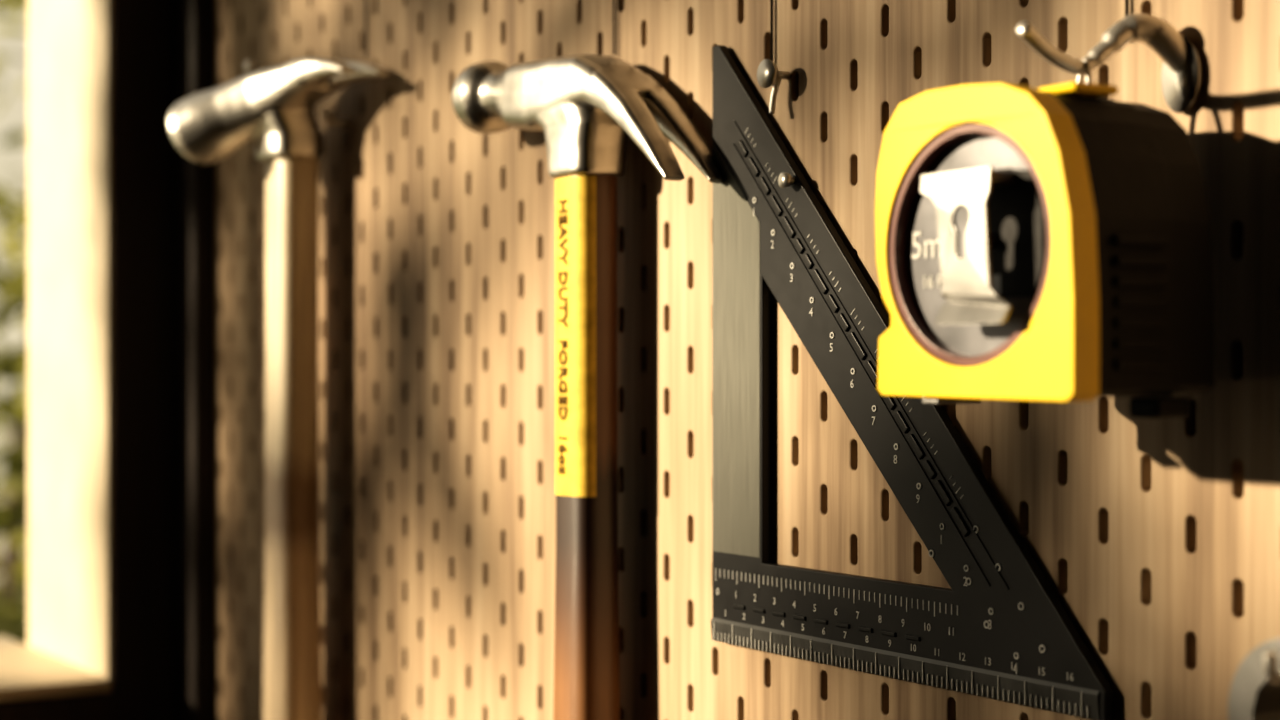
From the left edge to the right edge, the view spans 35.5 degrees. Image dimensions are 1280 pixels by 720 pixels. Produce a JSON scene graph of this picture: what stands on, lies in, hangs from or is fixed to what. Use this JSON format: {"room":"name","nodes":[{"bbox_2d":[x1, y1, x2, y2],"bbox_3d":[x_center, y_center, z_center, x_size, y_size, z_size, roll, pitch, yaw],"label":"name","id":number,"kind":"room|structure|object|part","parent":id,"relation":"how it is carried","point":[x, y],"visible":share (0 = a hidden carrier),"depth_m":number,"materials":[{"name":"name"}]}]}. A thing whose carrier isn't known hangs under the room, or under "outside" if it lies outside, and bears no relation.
{"room":"woodworking shop","nodes":[
{"label":"woodworking shop","id":0,"kind":"room"},
{"bbox_2d":[0,0,176,719],"bbox_3d":[-1.336,0.250,0.353,2.635,2.500,0.135,0,0,-33],"label":"wall","id":1,"kind":"structure","parent":0,"point":[144,32],"depth_m":0.97,"materials":[{"name":"black paint"}]},
{"bbox_2d":[0,635,107,700],"bbox_3d":[-0.941,0.157,0.636,1.507,0.006,0.185,0,0,-33],"label":"sill","id":2,"kind":"structure","parent":1,"relation":"attached to","point":[26,672],"depth_m":0.97,"materials":[{"name":"beige paint"}]},
{"bbox_2d":[28,0,111,692],"bbox_3d":[-0.293,-0.304,1.024,0.002,0.931,0.138,0,0,-33],"label":"window frame","id":3,"kind":"structure","parent":1,"relation":"attached to","point":[70,41],"depth_m":1.02,"materials":[{"name":"beige paint"}]},
{"bbox_2d":[613,0,615,54],"bbox_3d":[-0.005,-0.256,0.653,0.007,0.367,0.037,0,0,-33],"label":"hook","id":4,"kind":"object","parent":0,"point":[614,1],"depth_m":0.65,"materials":[{"name":"silver metal"}]},
{"label":"outside","id":5,"kind":"structure","parent":0,"visible":0},
{"bbox_2d":[26,590,27,619],"bbox_3d":[-3.779,1.570,6.548,18.000,0.100,12.895,0,0,-33],"label":"ground","id":6,"kind":"structure","parent":5,"point":[27,590],"depth_m":12.51,"materials":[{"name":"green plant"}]},
{"bbox_2d":[0,0,27,645],"bbox_3d":[-1.046,-0.134,5.848,5.702,3.482,4.012,0,0,-33],"label":"outdoor background","id":7,"kind":"object","parent":6,"relation":"on","point":[14,286],"visible":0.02,"depth_m":4.22,"materials":[{"name":"green plant"}]},
{"bbox_3d":[0.715,0.250,-0.293,0.125,2.500,3.435,0,0,-33],"label":"wall","id":8,"kind":"structure","parent":0,"visible":0},
{"bbox_2d":[177,0,214,719],"bbox_3d":[-0.202,0.000,0.982,0.044,1.200,0.026,0,0,-33],"label":"trim","id":9,"kind":"structure","parent":8,"relation":"attached to","point":[195,18],"depth_m":0.96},
{"bbox_2d":[215,0,1279,719],"bbox_3d":[0.126,0.006,0.451,0.005,0.904,1.219,0,0,-33],"label":"pegboard","id":10,"kind":"object","parent":8,"relation":"attached to","point":[1158,539],"visible":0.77,"depth_m":0.63,"materials":[{"name":"brown wood"}]},
{"bbox_2d":[244,60,272,72],"bbox_3d":[-0.168,-0.131,0.897,0.018,0.006,0.006,0,0,-33],"label":"hook","id":11,"kind":"object","parent":10,"relation":"attached to","point":[249,66],"depth_m":0.89,"materials":[{"name":"silver metal"}]},
{"bbox_2d":[167,57,390,719],"bbox_3d":[-0.143,0.057,0.827,0.114,0.357,0.047,0,0,35],"label":"hammer","id":12,"kind":"object","parent":10,"relation":"hanging from","point":[274,106],"visible":1,"depth_m":0.83,"materials":[{"name":"metal"}]},
{"bbox_3d":[-0.146,0.068,0.841,0.023,0.335,0.032,0,0,-33],"label":"handle","id":13,"kind":"part","parent":12,"relation":"part of","materials":[{"name":"brown wood"}]},
{"bbox_2d":[324,0,366,125],"bbox_3d":[-0.135,-0.264,0.835,0.030,0.351,0.057,0,0,-33],"label":"hook","id":14,"kind":"object","parent":10,"relation":"attached to","point":[327,113],"depth_m":0.83,"materials":[{"name":"silver metal"}]},
{"bbox_2d":[452,54,723,719],"bbox_3d":[-0.020,0.065,0.649,0.025,0.340,0.137,0,0,-33],"label":"hammer","id":15,"kind":"object","parent":10,"relation":"attached to","point":[587,107],"visible":1,"depth_m":0.64,"materials":[{"name":"metal"}]},
{"bbox_3d":[-0.017,0.080,0.645,0.021,0.310,0.026,0,0,-33],"label":"handle","id":16,"kind":"part","parent":15,"relation":"part of","materials":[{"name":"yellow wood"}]},
{"bbox_2d":[757,0,789,113],"bbox_3d":[0.040,-0.255,0.577,0.012,0.369,0.011,0,0,-33],"label":"hook","id":17,"kind":"object","parent":10,"relation":"attached to","point":[768,75],"depth_m":0.57,"materials":[{"name":"silver metal"}]},
{"bbox_2d":[778,172,794,187],"bbox_3d":[0.045,-0.051,0.570,0.012,0.004,0.004,0,0,-33],"label":"hook","id":18,"kind":"object","parent":10,"relation":"attached to","point":[784,179],"depth_m":0.57,"materials":[{"name":"silver metal"}]},
{"bbox_2d":[711,45,1113,719],"bbox_3d":[0.066,-0.005,0.535,0.004,0.179,0.161,0,0,-33],"label":"square","id":19,"kind":"object","parent":10,"relation":"hanging from","point":[1001,631],"visible":1,"depth_m":0.55,"materials":[{"name":"metal"}]},
{"bbox_2d":[875,57,1214,417],"bbox_3d":[0.085,-0.028,0.432,0.048,0.080,0.062,0,0,-33],"label":"tape measure","id":20,"kind":"object","parent":10,"relation":"hanging from","point":[1053,242],"visible":1,"depth_m":0.41,"materials":[{"name":"yellow plastic"}]},
{"bbox_3d":[0.079,-0.026,0.413,0.001,0.027,0.013,0,0,-33],"label":"dark panel","id":21,"kind":"part","parent":20,"relation":"part of","materials":[{"name":"black plastic"}]},
{"bbox_2d":[1016,0,1202,112],"bbox_3d":[0.102,-0.248,0.445,0.053,0.384,0.023,0,0,-33],"label":"hook","id":22,"kind":"object","parent":10,"relation":"attached to","point":[1181,76],"depth_m":0.45,"materials":[{"name":"silver metal"}]},
{"bbox_2d":[1228,638,1279,719],"bbox_3d":[0.135,0.142,0.396,0.016,0.176,0.033,0,0,-33],"label":"ring spanner","id":23,"kind":"object","parent":10,"relation":"hanging from","point":[1252,696],"visible":0.91,"depth_m":0.40,"materials":[{"name":"metal"}]},
{"bbox_2d":[1262,652,1279,684],"bbox_3d":[0.138,0.060,0.398,0.040,0.007,0.003,0,0,-33],"label":"hook","id":24,"kind":"object","parent":10,"relation":"attached to","point":[1271,671],"depth_m":0.39,"materials":[{"name":"silver metal"}]}
]}

